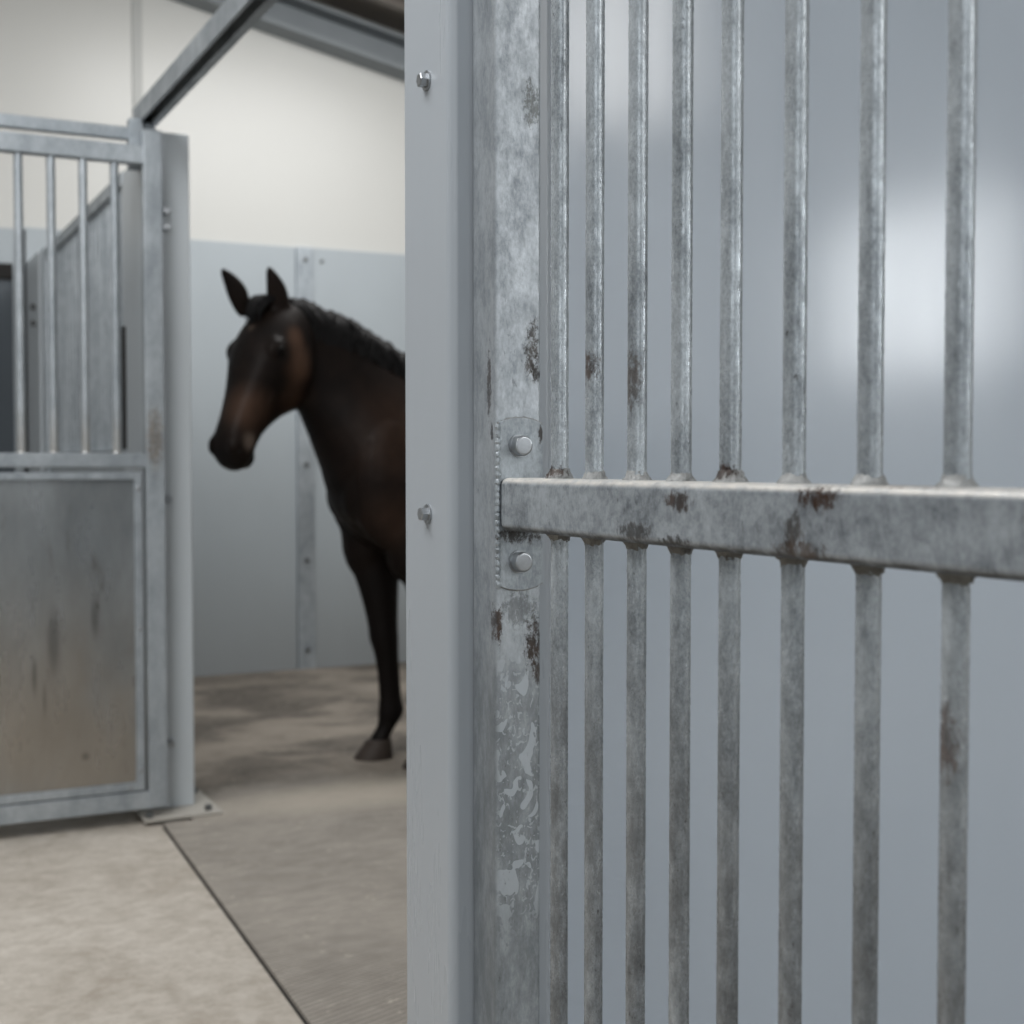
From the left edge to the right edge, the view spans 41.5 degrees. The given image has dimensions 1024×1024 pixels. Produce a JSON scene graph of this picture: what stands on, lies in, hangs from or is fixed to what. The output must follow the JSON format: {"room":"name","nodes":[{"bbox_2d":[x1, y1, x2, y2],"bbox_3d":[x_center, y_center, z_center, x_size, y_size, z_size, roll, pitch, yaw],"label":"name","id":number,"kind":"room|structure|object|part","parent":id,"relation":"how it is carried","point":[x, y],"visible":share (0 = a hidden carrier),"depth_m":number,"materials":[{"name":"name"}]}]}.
{"room":"horse stable","nodes":[
{"label":"horse stable","id":0,"kind":"room"},
{"bbox_2d":[0,810,303,1023],"bbox_3d":[-0.003,1.209,1.163,13.000,0.100,14.000,-1,2,-27],"label":"floor","id":1,"kind":"structure","parent":0,"point":[104,919],"depth_m":3.42,"materials":[{"name":"concrete"}]},
{"bbox_2d":[26,169,133,471],"bbox_3d":[-1.918,-0.146,5.931,0.095,2.238,2.672,-1,2,-27],"label":"divider","id":2,"kind":"object","parent":1,"relation":"on","point":[67,241],"visible":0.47,"depth_m":5.78,"materials":[{"name":"grey metal"}]},
{"bbox_3d":[-2.402,-0.177,6.915,0.075,2.228,0.478,-1,2,-27],"label":"plate","id":3,"kind":"part","parent":2,"relation":"part of","materials":[{"name":"grey metal"}]},
{"bbox_3d":[-2.268,-0.173,6.665,0.060,2.238,0.090,-1,2,-27],"label":"post","id":4,"kind":"part","parent":2,"relation":"part of","materials":[{"name":"grey metal"}]},
{"bbox_3d":[-1.830,-1.229,5.755,0.050,0.050,2.000,-1,2,-27],"label":"rail","id":5,"kind":"part","parent":2,"relation":"part of","materials":[{"name":"grey metal"}]},
{"bbox_3d":[-1.830,0.365,5.813,0.030,1.170,2.000,-1,2,-27],"label":"panel","id":6,"kind":"part","parent":2,"relation":"part of","materials":[{"name":"grey metal"}]},
{"bbox_3d":[-1.830,-0.235,5.791,0.050,0.050,2.000,-1,2,-27],"label":"rail","id":7,"kind":"part","parent":2,"relation":"part of","materials":[{"name":"grey metal"}]},
{"bbox_3d":[-1.346,-0.101,4.833,0.040,2.228,0.194,-1,2,-27],"label":"plate","id":8,"kind":"part","parent":2,"relation":"part of","materials":[{"name":"grey metal"}]},
{"bbox_2d":[131,132,222,822],"bbox_3d":[-1.167,-0.130,4.622,0.260,2.300,0.330,-1,2,-27],"label":"column","id":9,"kind":"structure","parent":1,"relation":"on","point":[185,801],"depth_m":4.60,"materials":[{"name":"metal"}]},
{"bbox_2d":[0,113,142,170],"bbox_3d":[-1.835,-1.205,4.183,1.358,0.165,0.046,-1,2,-27],"label":"header rail","id":10,"kind":"object","parent":9,"relation":"attached to","point":[131,133],"visible":0.84,"depth_m":4.38,"materials":[{"name":"grey metal"}]},
{"bbox_2d":[0,129,167,824],"bbox_3d":[-1.786,-0.122,4.181,1.408,2.238,0.051,-1,2,-27],"label":"gate","id":11,"kind":"object","parent":9,"relation":"attached to","point":[72,734],"visible":1,"depth_m":4.38,"materials":[{"name":"metal"}]},
{"bbox_3d":[-1.793,0.404,4.193,1.270,1.050,0.008,-1,2,-27],"label":"sheet panel","id":12,"kind":"part","parent":11,"relation":"part of","materials":[{"name":"metal"}]},
{"bbox_3d":[-1.789,-1.157,4.146,1.289,0.060,0.045,-1,2,-27],"label":"rail","id":13,"kind":"part","parent":11,"relation":"part of","materials":[{"name":"grey metal"}]},
{"bbox_3d":[-1.784,0.405,4.186,1.268,1.052,0.015,-1,2,-27],"label":"sheet frame","id":14,"kind":"part","parent":11,"relation":"part of","materials":[{"name":"grey metal"}]},
{"bbox_3d":[-1.789,-0.161,4.182,1.289,0.046,0.045,-1,2,-27],"label":"rail","id":15,"kind":"part","parent":11,"relation":"part of","materials":[{"name":"grey metal"}]},
{"bbox_3d":[-1.789,0.965,4.223,1.289,0.061,0.045,-1,2,-27],"label":"rail","id":16,"kind":"part","parent":11,"relation":"part of","materials":[{"name":"grey metal"}]},
{"bbox_3d":[-1.167,1.014,4.663,0.260,0.012,0.330,-1,2,-27],"label":"plate","id":17,"kind":"part","parent":9,"relation":"part of","materials":[{"name":"grey metal"}]},
{"bbox_2d":[133,0,277,129],"bbox_3d":[-0.062,-1.231,2.221,0.064,0.089,5.300,-1,2,-27],"label":"roof beam","id":18,"kind":"structure","parent":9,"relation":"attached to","point":[233,19],"depth_m":3.83,"materials":[{"name":"grey metal"}]},
{"bbox_2d":[162,826,307,1023],"bbox_3d":[-0.354,1.101,2.701,0.007,0.002,3.874,-1,2,-24],"label":"trim","id":19,"kind":"structure","parent":1,"relation":"on","point":[163,827],"depth_m":3.43,"materials":[{"name":"black"}]},
{"bbox_2d":[164,662,406,1023],"bbox_3d":[1.558,1.023,4.731,5.400,0.011,7.980,-1,2,-27],"label":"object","id":20,"kind":"structure","parent":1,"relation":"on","point":[306,853],"depth_m":4.35,"materials":[{"name":"grey concrete"}]},
{"bbox_2d":[208,267,406,769],"bbox_3d":[-0.090,0.032,5.559,2.395,1.909,0.612,-1,2,-27],"label":"horse","id":21,"kind":"object","parent":20,"relation":"on","point":[346,384],"visible":0.46,"depth_m":5.13},
{"bbox_2d":[568,0,1023,1023],"bbox_3d":[0.927,-0.046,2.276,2.097,2.302,0.046,-1,2,-27],"label":"partition panel","id":22,"kind":"object","parent":20,"relation":"on","point":[917,30],"visible":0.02,"depth_m":2.02,"materials":[{"name":"grey metal"}]},
{"bbox_2d":[404,0,550,1023],"bbox_3d":[-0.048,-0.212,1.699,0.152,2.700,0.143,-1,2,-27],"label":"steel pillar","id":23,"kind":"structure","parent":1,"relation":"on","point":[439,364],"depth_m":1.65,"materials":[{"name":"metal"}]},
{"bbox_2d":[473,0,1023,1023],"bbox_3d":[0.256,-0.070,1.083,0.063,2.438,1.236,-1,2,-27],"label":"gate","id":24,"kind":"object","parent":23,"relation":"attached to","point":[958,530],"visible":1,"depth_m":1.27,"materials":[{"name":"metal"}]},
{"bbox_3d":[-0.006,-0.089,1.607,0.061,2.438,0.062,-1,2,-27],"label":"corner post","id":25,"kind":"part","parent":24,"relation":"part of","materials":[{"name":"grey metal"}]},
{"bbox_3d":[0.256,0.008,1.085,0.052,0.061,1.106,-1,2,-27],"label":"cross rail","id":26,"kind":"part","parent":24,"relation":"part of","materials":[{"name":"grey metal"}]},
{"bbox_2d":[0,0,404,254],"bbox_3d":[-2.973,-2.053,6.953,13.000,6.000,0.180,-1,2,-27],"label":"wall","id":27,"kind":"structure","parent":0,"point":[291,144],"depth_m":7.56,"materials":[{"name":"white paint"}]},
{"bbox_2d":[0,263,12,279],"bbox_3d":[-3.659,-1.233,6.524,2.362,0.082,0.042,-1,2,-27],"label":"trim","id":28,"kind":"structure","parent":27,"relation":"attached to","point":[6,269],"depth_m":7.02,"materials":[{"name":"grey metal"}]},
{"bbox_2d":[0,279,14,472],"bbox_3d":[-3.666,-0.628,6.568,2.370,1.320,0.038,-1,2,-27],"label":"window","id":29,"kind":"structure","parent":27,"relation":"in","point":[7,424],"depth_m":7.06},
{"bbox_2d":[0,228,27,471],"bbox_3d":[-3.634,-0.248,6.585,2.430,2.420,0.040,-1,2,-27],"label":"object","id":30,"kind":"structure","parent":27,"relation":"attached to","point":[6,234],"depth_m":7.05,"materials":[{"name":"grey metal"}]},
{"bbox_2d":[132,0,142,107],"bbox_3d":[-2.026,-2.966,7.295,0.052,3.000,0.022,-1,2,-27],"label":"trim","id":31,"kind":"structure","parent":27,"relation":"attached to","point":[137,80],"depth_m":7.30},
{"bbox_2d":[23,227,297,676],"bbox_3d":[-1.905,-0.286,7.454,1.500,2.432,0.040,-1,2,-27],"label":"wall panel","id":32,"kind":"object","parent":27,"relation":"attached to","point":[244,521],"depth_m":7.61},
{"bbox_2d":[172,0,404,81],"bbox_3d":[-2.669,-3.061,6.868,11.500,2.462,0.180,-1,2,-27],"label":"roof beam","id":33,"kind":"structure","parent":27,"relation":"attached to","point":[306,23],"depth_m":7.70,"materials":[{"name":"metal"}]},
{"bbox_2d":[295,246,323,668],"bbox_3d":[-1.162,-0.300,7.805,0.168,2.434,0.060,-1,2,-27],"label":"trim","id":34,"kind":"structure","parent":27,"relation":"attached to","point":[304,274],"depth_m":7.78,"materials":[{"name":"grey metal"}]},
{"bbox_2d":[313,248,405,667],"bbox_3d":[-0.306,-0.317,8.258,1.920,2.436,0.040,-1,2,-27],"label":"wall panel","id":35,"kind":"object","parent":27,"relation":"attached to","point":[368,288],"depth_m":7.91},
{"bbox_2d":[314,0,404,33],"bbox_3d":[0.131,-3.033,1.412,11.600,2.415,12.600,-1,2,-27],"label":"ceiling","id":36,"kind":"structure","parent":0,"point":[387,13],"depth_m":7.75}
]}

